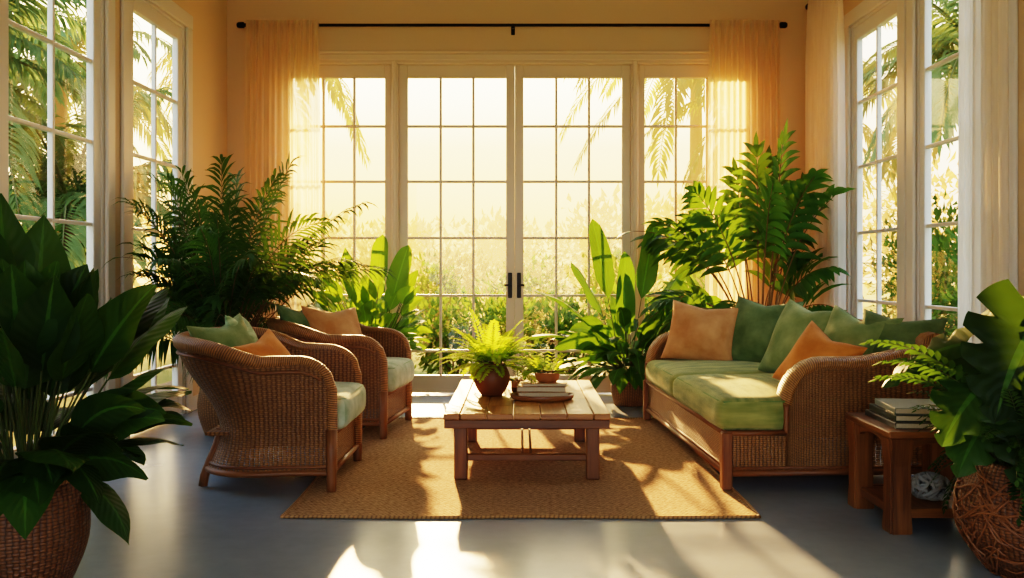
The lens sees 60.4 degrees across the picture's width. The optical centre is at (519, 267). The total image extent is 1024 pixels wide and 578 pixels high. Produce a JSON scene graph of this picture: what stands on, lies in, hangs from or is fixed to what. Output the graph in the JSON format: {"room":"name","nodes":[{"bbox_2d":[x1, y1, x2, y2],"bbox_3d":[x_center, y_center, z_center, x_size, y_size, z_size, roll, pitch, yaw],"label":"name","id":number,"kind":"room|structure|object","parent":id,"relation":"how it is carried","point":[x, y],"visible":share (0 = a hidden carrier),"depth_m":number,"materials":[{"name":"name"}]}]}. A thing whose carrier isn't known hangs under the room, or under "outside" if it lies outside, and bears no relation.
{"room":"sunroom","nodes":[
{"label":"sunroom","id":0,"kind":"room"},
{"bbox_2d":[104,0,226,395],"bbox_3d":[-2.567,-0.775,2.920,0.075,3.750,9.360,0,0,0],"label":"wall","id":1,"kind":"structure","parent":0,"point":[209,30],"depth_m":7.06,"materials":[{"name":"paint"}]},
{"bbox_2d":[1,0,100,458],"bbox_3d":[-2.560,-0.360,4.805,0.045,2.880,1.050,0,0,0],"label":"window","id":2,"kind":"structure","parent":1,"relation":"in","point":[93,59],"depth_m":4.97,"materials":[{"name":"paint"}]},
{"bbox_2d":[0,0,192,441],"bbox_3d":[-2.548,-0.415,5.450,0.088,3.030,2.594,0,0,0],"label":"trim","id":3,"kind":"structure","parent":1,"relation":"attached to","point":[165,7],"depth_m":5.57,"materials":[{"name":"paint"}]},
{"bbox_2d":[130,0,181,412],"bbox_3d":[-2.560,-0.360,6.155,0.045,2.880,0.930,0,0,0],"label":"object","id":4,"kind":"structure","parent":1,"relation":"in","point":[139,8],"depth_m":6.16,"materials":[{"name":"paint"}]},
{"bbox_2d":[193,394,197,410],"bbox_3d":[-2.522,1.045,2.985,0.015,0.110,9.170,0,0,0],"label":"baseboard","id":5,"kind":"structure","parent":1,"relation":"attached to","point":[195,397],"depth_m":6.82,"materials":[{"name":"paint"}]},
{"bbox_2d":[227,0,807,312],"bbox_3d":[-0.015,-0.775,7.680,5.350,3.750,0.160,0,0,0],"label":"wall","id":6,"kind":"structure","parent":0,"point":[793,12],"depth_m":7.60,"materials":[{"name":"paint"}]},
{"bbox_2d":[320,65,389,312],"bbox_3d":[-1.573,-0.340,7.650,0.902,2.840,0.045,0,0,0],"label":"window","id":7,"kind":"structure","parent":6,"relation":"in","point":[354,72],"depth_m":7.63,"materials":[{"name":"paint"}]},
{"bbox_2d":[399,65,514,392],"bbox_3d":[-0.547,-0.340,7.619,1.003,2.840,0.108,0,0,0],"label":"door","id":8,"kind":"structure","parent":6,"relation":"in","point":[440,383],"depth_m":7.63,"materials":[{"name":"paint"}]},
{"bbox_2d":[236,22,787,34],"bbox_3d":[-0.068,-2.058,7.536,4.685,0.095,0.126,0,0,0],"label":"curtain rod","id":9,"kind":"object","parent":6,"relation":"attached to","point":[239,24],"visible":0.79,"depth_m":7.49,"materials":[{"name":"black metal"}]},
{"bbox_2d":[244,20,320,327],"bbox_3d":[-2.007,-0.512,7.447,0.662,3.175,0.085,0,0,0],"label":"sheer curtain","id":10,"kind":"object","parent":9,"relation":"hanging from","point":[282,104],"visible":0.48,"depth_m":7.45,"materials":[{"name":"white fabric"}]},
{"bbox_2d":[706,19,781,307],"bbox_3d":[1.898,-0.512,7.445,0.655,3.175,0.079,0,0,0],"label":"sheer curtain","id":11,"kind":"object","parent":9,"relation":"hanging from","point":[744,55],"visible":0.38,"depth_m":7.45,"materials":[{"name":"white fabric"}]},
{"bbox_2d":[319,50,708,341],"bbox_3d":[-0.040,-0.385,7.579,4.280,2.970,0.048,0,0,0],"label":"trim","id":12,"kind":"structure","parent":6,"relation":"attached to","point":[394,56],"depth_m":7.57,"materials":[{"name":"paint"}]},
{"bbox_2d":[515,65,630,392],"bbox_3d":[0.457,-0.340,7.619,1.003,2.840,0.108,0,0,0],"label":"door","id":13,"kind":"structure","parent":6,"relation":"in","point":[623,72],"depth_m":7.63,"materials":[{"name":"paint"}]},
{"bbox_2d":[639,65,708,352],"bbox_3d":[1.488,-0.340,7.650,0.912,2.840,0.045,0,0,0],"label":"window","id":14,"kind":"structure","parent":6,"relation":"in","point":[675,72],"depth_m":7.63,"materials":[{"name":"paint"}]},
{"bbox_2d":[73,393,1002,577],"bbox_3d":[-0.015,1.160,3.000,5.350,0.120,9.520,0,0,0],"label":"floor","id":15,"kind":"structure","parent":0,"point":[807,527],"depth_m":3.58,"materials":[{"name":"concrete"}]},
{"bbox_2d":[0,193,191,577],"bbox_3d":[-1.795,0.418,2.999,1.156,1.363,1.221,0,0,0],"label":"potted plant","id":16,"kind":"object","parent":15,"relation":"on","point":[55,340],"visible":1,"depth_m":2.95,"materials":[{"name":"plant"}]},
{"bbox_2d":[0,480,90,577],"bbox_3d":[-1.700,0.902,3.020,0.410,0.396,0.410,0,0,0],"label":"basket","id":17,"kind":"object","parent":16,"relation":"on","point":[55,547],"depth_m":2.90,"materials":[{"name":"wicker"}]},
{"bbox_2d":[96,150,395,436],"bbox_3d":[-1.678,0.150,5.896,1.731,1.900,2.137,0,0,0],"label":"potted palm","id":18,"kind":"object","parent":15,"relation":"on","point":[206,283],"visible":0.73,"depth_m":5.56,"materials":[{"name":"plant"}]},
{"bbox_2d":[197,381,225,436],"bbox_3d":[-1.970,0.914,5.860,0.340,0.371,0.340,0,0,0],"label":"basket","id":19,"kind":"object","parent":18,"relation":"on","point":[207,415],"depth_m":5.72,"materials":[{"name":"wicker"}]},
{"bbox_2d":[308,235,431,352],"bbox_3d":[-1.301,0.412,7.169,1.183,1.376,1.628,0,0,0],"label":"potted plant","id":20,"kind":"object","parent":15,"relation":"on","point":[368,305],"visible":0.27,"depth_m":7.12,"materials":[{"name":"plant"}]},
{"bbox_2d":[280,418,760,518],"bbox_3d":[0.000,1.093,5.120,2.125,0.015,2.545,0,0,0],"label":"jute rug","id":21,"kind":"object","parent":15,"relation":"on","point":[647,472],"visible":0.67,"depth_m":4.49,"materials":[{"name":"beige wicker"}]},
{"bbox_2d":[173,327,365,492],"bbox_3d":[-1.306,0.710,4.635,0.910,0.765,0.971,0,0,0],"label":"wicker armchair","id":22,"kind":"object","parent":21,"relation":"on","point":[316,394],"visible":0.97,"depth_m":4.29,"materials":[{"name":"wicker"}]},
{"bbox_2d":[186,313,254,400],"bbox_3d":[-1.496,0.455,4.564,0.218,0.424,0.456,0,0,19],"label":"throw pillow","id":23,"kind":"object","parent":22,"relation":"on","point":[228,335],"visible":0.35,"depth_m":4.51,"materials":[{"name":"green fabric"}]},
{"bbox_2d":[225,315,257,341],"bbox_3d":[-1.476,0.445,4.795,0.205,0.402,0.416,0,0,-7],"label":"throw pillow","id":24,"kind":"object","parent":22,"relation":"on","point":[229,320],"visible":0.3,"depth_m":4.71,"materials":[{"name":"green fabric"}]},
{"bbox_2d":[232,329,290,355],"bbox_3d":[-1.287,0.500,4.554,0.215,0.351,0.401,0,0,16],"label":"throw pillow","id":25,"kind":"object","parent":22,"relation":"on","point":[268,344],"visible":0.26,"depth_m":4.55,"materials":[{"name":"orange fabric"}]},
{"bbox_2d":[335,381,365,428],"bbox_3d":[-1.165,0.710,4.635,0.627,0.202,0.587,0,0,0],"label":"seat cushion","id":26,"kind":"object","parent":22,"relation":"on","point":[351,395],"depth_m":4.53,"materials":[{"name":"green fabric"}]},
{"bbox_2d":[267,316,413,438],"bbox_3d":[-1.221,0.710,6.007,0.910,0.765,0.971,0,0,6],"label":"wicker armchair","id":27,"kind":"object","parent":21,"relation":"on","point":[383,355],"visible":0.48,"depth_m":5.63,"materials":[{"name":"wicker"}]},
{"bbox_2d":[277,302,313,327],"bbox_3d":[-1.440,0.435,5.899,0.192,0.393,0.420,0,0,19],"label":"throw pillow","id":28,"kind":"object","parent":27,"relation":"on","point":[286,314],"visible":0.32,"depth_m":5.78,"materials":[{"name":"green fabric"}]},
{"bbox_2d":[307,302,323,310],"bbox_3d":[-1.379,0.435,6.166,0.200,0.390,0.400,0,0,-6],"label":"throw pillow","id":29,"kind":"object","parent":27,"relation":"on","point":[316,306],"visible":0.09,"depth_m":6.17,"materials":[{"name":"green fabric"}]},
{"bbox_2d":[301,306,361,334],"bbox_3d":[-1.256,0.455,6.008,0.228,0.410,0.495,0,0,40],"label":"throw pillow","id":30,"kind":"object","parent":27,"relation":"on","point":[343,322],"visible":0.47,"depth_m":5.94,"materials":[{"name":"orange fabric"}]},
{"bbox_2d":[387,357,413,391],"bbox_3d":[-1.081,0.710,5.991,0.627,0.202,0.587,0,0,6],"label":"seat cushion","id":31,"kind":"object","parent":27,"relation":"on","point":[400,369],"depth_m":5.88,"materials":[{"name":"green fabric"}]},
{"bbox_2d":[443,380,609,479],"bbox_3d":[0.035,0.915,5.150,0.850,0.348,1.360,0,0,0],"label":"coffee table","id":32,"kind":"object","parent":21,"relation":"on","point":[467,411],"visible":0.84,"depth_m":4.54,"materials":[{"name":"brown wood"}]},
{"bbox_2d":[431,307,539,396],"bbox_3d":[-0.167,0.488,5.149,0.671,0.518,0.661,0,0,-34],"label":"potted fern","id":33,"kind":"object","parent":32,"relation":"on","point":[491,378],"visible":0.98,"depth_m":5.04,"materials":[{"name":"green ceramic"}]},
{"bbox_2d":[473,361,509,396],"bbox_3d":[-0.165,0.646,5.130,0.214,0.190,0.214,0,0,0],"label":"pot","id":34,"kind":"object","parent":33,"relation":"on","point":[493,385],"depth_m":5.05,"materials":[{"name":"brown ceramic"}]},
{"bbox_2d":[510,355,534,391],"bbox_3d":[-0.023,0.630,5.232,0.325,0.221,0.293,0,0,0],"label":"seedling","id":35,"kind":"object","parent":32,"relation":"on","point":[516,380],"visible":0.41,"depth_m":5.19,"materials":[{"name":"plant"}]},
{"bbox_2d":[511,379,526,387],"bbox_3d":[-0.005,0.704,5.220,0.100,0.075,0.100,0,0,0],"label":"pot","id":36,"kind":"object","parent":35,"relation":"on","point":[514,382],"depth_m":5.19,"materials":[{"name":"ceramic"}]},
{"bbox_2d":[510,392,573,401],"bbox_3d":[0.125,0.726,4.980,0.364,0.031,0.262,0,0,0],"label":"wooden tray","id":37,"kind":"object","parent":32,"relation":"on","point":[514,395],"visible":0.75,"depth_m":4.87,"materials":[{"name":"brown wood"}]},
{"bbox_2d":[518,389,568,396],"bbox_3d":[0.130,0.711,4.980,0.285,0.034,0.155,0,0,-1],"label":"book","id":38,"kind":"object","parent":37,"relation":"on","point":[532,394],"visible":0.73,"depth_m":4.91,"materials":[{"name":"paper"}]},
{"bbox_2d":[516,383,565,391],"bbox_3d":[0.120,0.678,4.985,0.275,0.030,0.150,0,0,2],"label":"book","id":39,"kind":"object","parent":38,"relation":"on","point":[519,388],"visible":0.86,"depth_m":4.92,"materials":[{"name":"paper"}]},
{"bbox_2d":[521,380,566,386],"bbox_3d":[0.135,0.654,4.985,0.250,0.017,0.140,0,0,-3],"label":"book","id":40,"kind":"object","parent":39,"relation":"on","point":[527,383],"visible":0.98,"depth_m":4.92,"materials":[{"name":"paper"}]},
{"bbox_2d":[521,351,576,382],"bbox_3d":[0.167,0.552,4.990,0.321,0.187,0.308,0,0,0],"label":"potted herb","id":41,"kind":"object","parent":40,"relation":"on","point":[547,375],"visible":1,"depth_m":4.97,"materials":[{"name":"plant"}]},
{"bbox_2d":[534,370,559,382],"bbox_3d":[0.155,0.617,4.990,0.152,0.056,0.152,0,0,0],"label":"bowl","id":42,"kind":"object","parent":41,"relation":"on","point":[545,376],"depth_m":4.94,"materials":[{"name":"ceramic"}]},
{"bbox_2d":[522,219,720,406],"bbox_3d":[0.842,0.351,7.077,1.433,1.498,1.310,0,0,-24],"label":"potted plant","id":43,"kind":"object","parent":15,"relation":"on","point":[627,380],"visible":0.81,"depth_m":7.00,"materials":[{"name":"plant"}]},
{"bbox_2d":[611,373,644,406],"bbox_3d":[0.875,0.960,7.080,0.302,0.281,0.302,0,0,0],"label":"pot","id":44,"kind":"object","parent":43,"relation":"on","point":[628,397],"depth_m":6.96,"materials":[{"name":"wicker"}]},
{"bbox_2d":[616,118,854,342],"bbox_3d":[1.650,-0.013,6.708,1.728,2.225,1.533,0,0,0],"label":"potted palm","id":45,"kind":"object","parent":15,"relation":"on","point":[757,232],"visible":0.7,"depth_m":6.68,"materials":[{"name":"plant"}]},
{"bbox_2d":[643,319,955,489],"bbox_3d":[1.512,0.702,5.348,1.191,0.794,2.052,0,0,-3],"label":"wicker sofa","id":46,"kind":"object","parent":15,"relation":"on","point":[736,401],"visible":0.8,"depth_m":4.35,"materials":[{"name":"wicker"}]},
{"bbox_2d":[661,300,737,360],"bbox_3d":[1.242,0.445,6.014,0.524,0.444,0.247,0,0,30],"label":"throw pillow","id":47,"kind":"object","parent":46,"relation":"on","point":[695,333],"visible":0.93,"depth_m":5.95,"materials":[{"name":"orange fabric"}]},
{"bbox_2d":[646,359,768,397],"bbox_3d":[1.403,0.711,5.784,1.016,0.199,0.870,0,0,-3],"label":"seat cushion","id":48,"kind":"object","parent":46,"relation":"on","point":[661,374],"depth_m":5.61,"materials":[{"name":"green fabric"}]},
{"bbox_2d":[732,296,804,362],"bbox_3d":[1.596,0.435,5.836,0.247,0.492,0.513,0,0,-40],"label":"throw pillow","id":49,"kind":"object","parent":46,"relation":"on","point":[755,324],"visible":0.66,"depth_m":5.80,"materials":[{"name":"green fabric"}]},
{"bbox_2d":[673,373,883,430],"bbox_3d":[1.450,0.711,4.846,1.016,0.200,1.043,0,0,-3],"label":"seat cushion","id":50,"kind":"object","parent":46,"relation":"on","point":[722,401],"depth_m":4.35,"materials":[{"name":"green fabric"}]},
{"bbox_2d":[758,299,846,372],"bbox_3d":[1.665,0.440,5.238,0.270,0.499,0.549,0,0,-18],"label":"throw pillow","id":51,"kind":"object","parent":46,"relation":"on","point":[794,318],"visible":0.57,"depth_m":5.25,"materials":[{"name":"green fabric"}]},
{"bbox_2d":[772,321,866,403],"bbox_3d":[1.559,0.500,4.617,0.238,0.431,0.473,0,0,-25],"label":"throw pillow","id":52,"kind":"object","parent":46,"relation":"on","point":[813,342],"visible":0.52,"depth_m":4.62,"materials":[{"name":"orange fabric"}]},
{"bbox_2d":[824,305,903,384],"bbox_3d":[1.799,0.440,4.780,0.250,0.463,0.511,0,0,-23],"label":"throw pillow","id":53,"kind":"object","parent":46,"relation":"on","point":[843,327],"visible":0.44,"depth_m":4.73,"materials":[{"name":"green fabric"}]},
{"bbox_2d":[863,309,948,398],"bbox_3d":[1.951,0.440,4.576,0.210,0.438,0.465,0,0,-44],"label":"throw pillow","id":54,"kind":"object","parent":46,"relation":"on","point":[906,332],"visible":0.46,"depth_m":4.54,"materials":[{"name":"green fabric"}]},
{"bbox_2d":[845,412,953,534],"bbox_3d":[1.745,0.887,3.870,0.450,0.425,0.500,0,0,0],"label":"side table","id":55,"kind":"object","parent":15,"relation":"on","point":[896,500],"visible":0.56,"depth_m":3.71,"materials":[{"name":"brown wood"}]},
{"bbox_2d":[865,409,934,428],"bbox_3d":[1.765,0.662,3.860,0.370,0.026,0.360,0,0,2],"label":"book","id":56,"kind":"object","parent":55,"relation":"on","point":[896,425],"visible":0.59,"depth_m":3.70,"materials":[{"name":"paper"}]},
{"bbox_2d":[869,403,929,421],"bbox_3d":[1.765,0.635,3.870,0.340,0.026,0.330,0,0,3],"label":"book","id":57,"kind":"object","parent":56,"relation":"on","point":[895,417],"visible":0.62,"depth_m":3.72,"materials":[{"name":"paper"}]},
{"bbox_2d":[875,398,939,414],"bbox_3d":[1.745,0.609,3.875,0.270,0.026,0.290,0,0,6],"label":"book","id":58,"kind":"object","parent":57,"relation":"on","point":[894,405],"visible":0.64,"depth_m":3.84,"materials":[{"name":"paper"}]},
{"bbox_2d":[861,484,953,517],"bbox_3d":[1.745,1.020,3.870,0.378,0.040,0.428,0,0,0],"label":"shelf","id":59,"kind":"object","parent":55,"relation":"attached to","point":[919,508],"depth_m":3.76,"materials":[{"name":"brown wood"}]},
{"bbox_2d":[911,471,951,500],"bbox_3d":[1.770,0.942,3.800,0.174,0.126,0.154,0,0,0],"label":"ornament","id":60,"kind":"object","parent":55,"relation":"on","point":[920,481],"visible":0.93,"depth_m":3.76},
{"bbox_2d":[858,279,1023,577],"bbox_3d":[1.861,0.559,3.176,0.949,1.081,1.010,0,0,-44],"label":"potted plant","id":61,"kind":"object","parent":15,"relation":"on","point":[979,420],"visible":1,"depth_m":3.11,"materials":[{"name":"plant"}]},
{"bbox_2d":[952,453,1023,577],"bbox_3d":[1.831,0.896,3.170,0.494,0.408,0.493,0,0,0],"label":"basket","id":62,"kind":"object","parent":15,"relation":"on","point":[986,506],"depth_m":3.08,"materials":[{"name":"wicker"}]},
{"bbox_2d":[843,0,1023,295],"bbox_3d":[2.538,-0.775,2.920,0.075,3.750,9.360,0,0,0],"label":"wall","id":63,"kind":"structure","parent":0,"point":[848,5],"depth_m":4.40,"materials":[{"name":"paint"}]},
{"bbox_2d":[854,0,897,318],"bbox_3d":[2.530,-0.360,6.205,0.045,2.880,0.820,0,0,0],"label":"window","id":64,"kind":"structure","parent":63,"relation":"in","point":[889,12],"depth_m":6.48,"materials":[{"name":"paint"}]},
{"bbox_2d":[844,0,1017,321],"bbox_3d":[2.518,-0.415,5.575,0.088,3.030,2.334,0,0,0],"label":"trim","id":65,"kind":"structure","parent":63,"relation":"attached to","point":[908,10],"depth_m":5.61,"materials":[{"name":"paint"}]},
{"bbox_2d":[920,0,958,319],"bbox_3d":[2.530,-0.360,5.029,0.045,2.880,0.987,0,0,0],"label":"window","id":66,"kind":"structure","parent":63,"relation":"in","point":[926,67],"depth_m":5.46,"materials":[{"name":"paint"}]},
{"label":"outside","id":67,"kind":"structure","parent":0,"visible":0},
{"bbox_2d":[13,283,954,446],"bbox_3d":[0.000,1.350,22.500,90.000,0.100,105.000,0,0,0],"label":"ground","id":68,"kind":"structure","parent":67,"point":[165,376],"depth_m":12.50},
{"bbox_2d":[9,181,86,260],"bbox_3d":[-5.440,0.105,9.924,2.142,2.469,1.921,0,0,0],"label":"shrub","id":69,"kind":"object","parent":68,"relation":"on","point":[59,211],"visible":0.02,"depth_m":9.64,"materials":[{"name":"green plant"}]},
{"bbox_2d":[10,201,86,264],"bbox_3d":[-4.951,0.311,8.185,1.918,2.007,2.082,0,0,0],"label":"shrub","id":70,"kind":"object","parent":68,"relation":"on","point":[58,228],"visible":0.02,"depth_m":8.20,"materials":[{"name":"green plant"}]},
{"bbox_2d":[9,0,141,230],"bbox_3d":[-5.618,-1.170,8.430,3.856,4.941,4.046,0,0,37],"label":"palm","id":71,"kind":"object","parent":68,"relation":"on","point":[71,70],"visible":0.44,"depth_m":8.47,"materials":[{"name":"green plant"}]},
{"bbox_2d":[9,77,171,388],"bbox_3d":[-4.779,-0.465,9.588,3.526,3.530,3.617,0,0,0],"label":"trees","id":72,"kind":"object","parent":68,"relation":"on","point":[73,194],"visible":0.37,"depth_m":9.15,"materials":[{"name":"green plant"}]},
{"bbox_2d":[9,2,171,231],"bbox_3d":[-6.565,-1.633,12.577,4.396,5.865,4.274,0,0,-3],"label":"palm","id":73,"kind":"object","parent":68,"relation":"on","point":[61,111],"visible":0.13,"depth_m":12.49,"materials":[{"name":"green plant"}]},
{"bbox_2d":[133,190,171,289],"bbox_3d":[-15.078,-0.817,32.157,6.628,5.016,4.495,0,0,0],"label":"tree","id":74,"kind":"object","parent":68,"relation":"on","point":[136,284],"visible":0.02,"depth_m":32.18,"materials":[{"name":"green plant"}]},
{"bbox_2d":[147,381,171,393],"bbox_3d":[0.000,1.230,8.490,7.200,0.139,1.420,0,0,0],"label":"path","id":75,"kind":"structure","parent":68,"relation":"on","point":[169,382],"depth_m":8.40,"materials":[{"name":"stone"}]},
{"bbox_2d":[142,50,370,168],"bbox_3d":[-4.428,-2.544,16.250,4.969,7.688,4.666,0,0,-13],"label":"palm","id":76,"kind":"object","parent":68,"relation":"on","point":[336,92],"visible":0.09,"depth_m":15.53,"materials":[{"name":"green plant"}]},
{"bbox_2d":[326,270,371,310],"bbox_3d":[-2.662,0.676,12.816,1.758,1.464,1.086,0,0,-19],"label":"shrub","id":77,"kind":"object","parent":68,"relation":"on","point":[343,287],"visible":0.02,"depth_m":12.80,"materials":[{"name":"green plant"}]},
{"bbox_2d":[321,209,381,290],"bbox_3d":[-7.432,-0.398,33.142,6.005,3.963,3.886,0,0,0],"label":"tree","id":78,"kind":"object","parent":68,"relation":"on","point":[346,215],"visible":0.13,"depth_m":32.85,"materials":[{"name":"green plant"}]},
{"bbox_2d":[329,210,425,302],"bbox_3d":[-3.104,0.017,19.507,2.405,2.753,1.962,0,0,0],"label":"shrub","id":79,"kind":"object","parent":68,"relation":"on","point":[362,259],"visible":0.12,"depth_m":19.43,"materials":[{"name":"green plant"}]},
{"bbox_2d":[342,273,426,341],"bbox_3d":[-1.627,0.674,9.553,1.121,1.390,1.034,0,0,34],"label":"shrub","id":80,"kind":"object","parent":68,"relation":"on","point":[348,300],"visible":0.02,"depth_m":9.44,"materials":[{"name":"green plant"}]},
{"bbox_2d":[356,212,499,289],"bbox_3d":[-3.663,-0.341,34.931,6.060,3.936,4.584,0,0,0],"label":"tree","id":81,"kind":"object","parent":68,"relation":"on","point":[416,229],"visible":0.26,"depth_m":34.56,"materials":[{"name":"green plant"}]},
{"bbox_2d":[410,251,471,355],"bbox_3d":[-1.350,0.546,12.488,1.445,1.596,1.308,0,0,0],"label":"shrub","id":82,"kind":"object","parent":68,"relation":"on","point":[448,288],"visible":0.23,"depth_m":12.30,"materials":[{"name":"green plant"}]},
{"bbox_2d":[408,285,500,374],"bbox_3d":[-0.755,0.730,9.931,1.305,1.149,0.986,0,0,0],"label":"shrub","id":83,"kind":"object","parent":68,"relation":"on","point":[447,333],"visible":0.54,"depth_m":9.82,"materials":[{"name":"green plant"}]},
{"bbox_2d":[409,239,503,325],"bbox_3d":[-1.535,0.343,18.449,2.379,1.935,1.760,0,0,-33],"label":"shrub","id":84,"kind":"object","parent":68,"relation":"on","point":[466,257],"visible":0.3,"depth_m":18.40,"materials":[{"name":"green plant"}]},
{"bbox_2d":[447,205,577,301],"bbox_3d":[-0.528,-0.315,34.284,5.993,4.321,4.464,0,0,0],"label":"tree","id":85,"kind":"object","parent":68,"relation":"on","point":[499,253],"visible":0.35,"depth_m":33.87,"materials":[{"name":"green plant"}]},
{"bbox_2d":[463,286,575,374],"bbox_3d":[-0.016,0.738,9.493,1.250,1.226,0.950,0,0,0],"label":"shrub","id":86,"kind":"object","parent":68,"relation":"on","point":[489,309],"visible":0.3,"depth_m":9.48,"materials":[{"name":"green plant"}]},
{"bbox_2d":[468,247,576,355],"bbox_3d":[0.023,0.514,13.052,2.001,1.692,1.237,0,0,-23],"label":"shrub","id":87,"kind":"object","parent":68,"relation":"on","point":[534,282],"visible":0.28,"depth_m":13.07,"materials":[{"name":"green plant"}]},
{"bbox_2d":[481,234,587,318],"bbox_3d":[0.364,0.304,20.036,2.553,2.187,1.746,0,0,28],"label":"shrub","id":88,"kind":"object","parent":68,"relation":"on","point":[534,274],"visible":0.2,"depth_m":19.96,"materials":[{"name":"green plant"}]},
{"bbox_2d":[524,286,610,374],"bbox_3d":[0.575,0.781,9.820,1.102,1.202,1.203,0,0,-22],"label":"shrub","id":89,"kind":"object","parent":68,"relation":"on","point":[565,325],"visible":0.37,"depth_m":9.72,"materials":[{"name":"green plant"}]},
{"bbox_2d":[537,183,679,299],"bbox_3d":[3.492,-0.900,33.014,5.895,4.918,4.344,0,0,0],"label":"tree","id":90,"kind":"object","parent":68,"relation":"on","point":[583,243],"visible":0.32,"depth_m":32.66,"materials":[{"name":"green plant"}]},
{"bbox_2d":[568,241,663,356],"bbox_3d":[1.334,0.481,12.714,1.532,1.807,1.325,0,0,19],"label":"shrub","id":91,"kind":"object","parent":68,"relation":"on","point":[617,254],"visible":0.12,"depth_m":12.60,"materials":[{"name":"green plant"}]},
{"bbox_2d":[567,234,677,314],"bbox_3d":[2.269,0.245,18.520,2.581,2.395,1.845,0,0,0],"label":"shrub","id":92,"kind":"object","parent":68,"relation":"on","point":[660,268],"visible":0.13,"depth_m":18.60,"materials":[{"name":"green plant"}]},
{"bbox_2d":[558,79,708,287],"bbox_3d":[3.106,-2.226,16.188,5.671,7.052,5.086,0,0,20],"label":"palm","id":93,"kind":"object","parent":68,"relation":"on","point":[696,88],"visible":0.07,"depth_m":15.26,"materials":[{"name":"green plant"}]},
{"bbox_2d":[599,282,668,365],"bbox_3d":[1.312,0.687,9.534,1.202,1.238,1.102,0,0,0],"label":"shrub","id":94,"kind":"object","parent":68,"relation":"on","point":[648,299],"visible":0.03,"depth_m":9.47,"materials":[{"name":"green plant"}]},
{"bbox_2d":[645,183,704,291],"bbox_3d":[6.545,-0.902,33.926,5.665,5.184,4.801,0,0,0],"label":"tree","id":95,"kind":"object","parent":68,"relation":"on","point":[680,195],"visible":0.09,"depth_m":33.33,"materials":[{"name":"green plant"}]},
{"bbox_2d":[654,199,704,285],"bbox_3d":[3.908,-0.124,19.428,2.409,3.132,1.868,0,0,0],"label":"shrub","id":96,"kind":"object","parent":68,"relation":"on","point":[680,202],"visible":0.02,"depth_m":19.37,"materials":[{"name":"green plant"}]},
{"bbox_2d":[669,275,704,330],"bbox_3d":[2.062,0.614,9.482,1.269,1.409,1.119,0,0,0],"label":"shrub","id":97,"kind":"object","parent":68,"relation":"on","point":[691,276],"visible":0.02,"depth_m":9.62,"materials":[{"name":"green plant"}]},
{"bbox_2d":[687,269,704,287],"bbox_3d":[2.923,0.448,12.888,1.731,1.726,1.287,0,0,0],"label":"shrub","id":98,"kind":"object","parent":68,"relation":"on","point":[698,274],"visible":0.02,"depth_m":12.72,"materials":[{"name":"green plant"}]},
{"bbox_2d":[645,22,941,209],"bbox_3d":[4.520,-1.286,15.064,4.960,5.172,4.770,0,0,14],"label":"palm","id":99,"kind":"object","parent":68,"relation":"on","point":[868,133],"visible":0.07,"depth_m":14.42,"materials":[{"name":"green plant"}]},
{"bbox_2d":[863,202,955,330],"bbox_3d":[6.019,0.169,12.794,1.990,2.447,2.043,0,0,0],"label":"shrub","id":100,"kind":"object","parent":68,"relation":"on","point":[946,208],"visible":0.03,"depth_m":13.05,"materials":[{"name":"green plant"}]},
{"bbox_2d":[863,149,957,301],"bbox_3d":[14.248,-1.537,31.865,5.941,5.914,4.483,0,0,0],"label":"tree","id":101,"kind":"object","parent":68,"relation":"on","point":[949,173],"visible":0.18,"depth_m":31.65,"materials":[{"name":"green plant"}]},
{"bbox_2d":[863,190,957,337],"bbox_3d":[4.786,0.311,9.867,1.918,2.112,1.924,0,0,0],"label":"shrub","id":102,"kind":"object","parent":68,"relation":"on","point":[938,261],"visible":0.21,"depth_m":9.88,"materials":[{"name":"green plant"}]},
{"bbox_2d":[863,0,958,186],"bbox_3d":[5.448,-1.196,10.622,3.845,4.993,3.842,0,0,-45],"label":"palm","id":103,"kind":"object","parent":68,"relation":"on","point":[947,35],"visible":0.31,"depth_m":10.68,"materials":[{"name":"green plant"}]},
{"bbox_2d":[868,27,957,163],"bbox_3d":[7.386,-1.553,13.983,4.238,5.705,3.840,0,0,-38],"label":"palm","id":104,"kind":"object","parent":68,"relation":"on","point":[935,150],"visible":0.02,"depth_m":13.79,"materials":[{"name":"green plant"}]},
{"bbox_2d":[931,226,957,332],"bbox_3d":[4.682,0.454,8.351,1.776,1.976,1.925,0,0,0],"label":"shrub","id":105,"kind":"object","parent":68,"relation":"on","point":[934,241],"visible":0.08,"depth_m":8.84,"materials":[{"name":"green plant"}]},
{"bbox_2d":[931,283,957,333],"bbox_3d":[4.337,0.579,6.994,1.558,1.562,2.234,0,0,-24],"label":"shrub","id":106,"kind":"object","parent":68,"relation":"on","point":[945,298],"visible":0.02,"depth_m":7.35,"materials":[{"name":"green plant"}]},
{"bbox_3d":[2.451,-2.200,5.740,0.096,0.054,3.390,0,0,0],"label":"curtain rod","id":107,"kind":"object","parent":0,"visible":0},
{"bbox_2d":[805,0,845,309],"bbox_3d":[2.385,-0.573,6.915,0.090,3.295,0.830,0,0,0],"label":"sheer curtain","id":108,"kind":"object","parent":107,"relation":"hanging from","point":[825,34],"visible":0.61,"depth_m":6.74,"materials":[{"name":"white fabric"}]},
{"bbox_2d":[958,0,1008,343],"bbox_3d":[2.383,-0.573,4.543,0.090,3.295,0.454,0,0,0],"label":"sheer curtain","id":109,"kind":"object","parent":107,"relation":"hanging from","point":[983,70],"visible":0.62,"depth_m":4.50,"materials":[{"name":"white fabric"}]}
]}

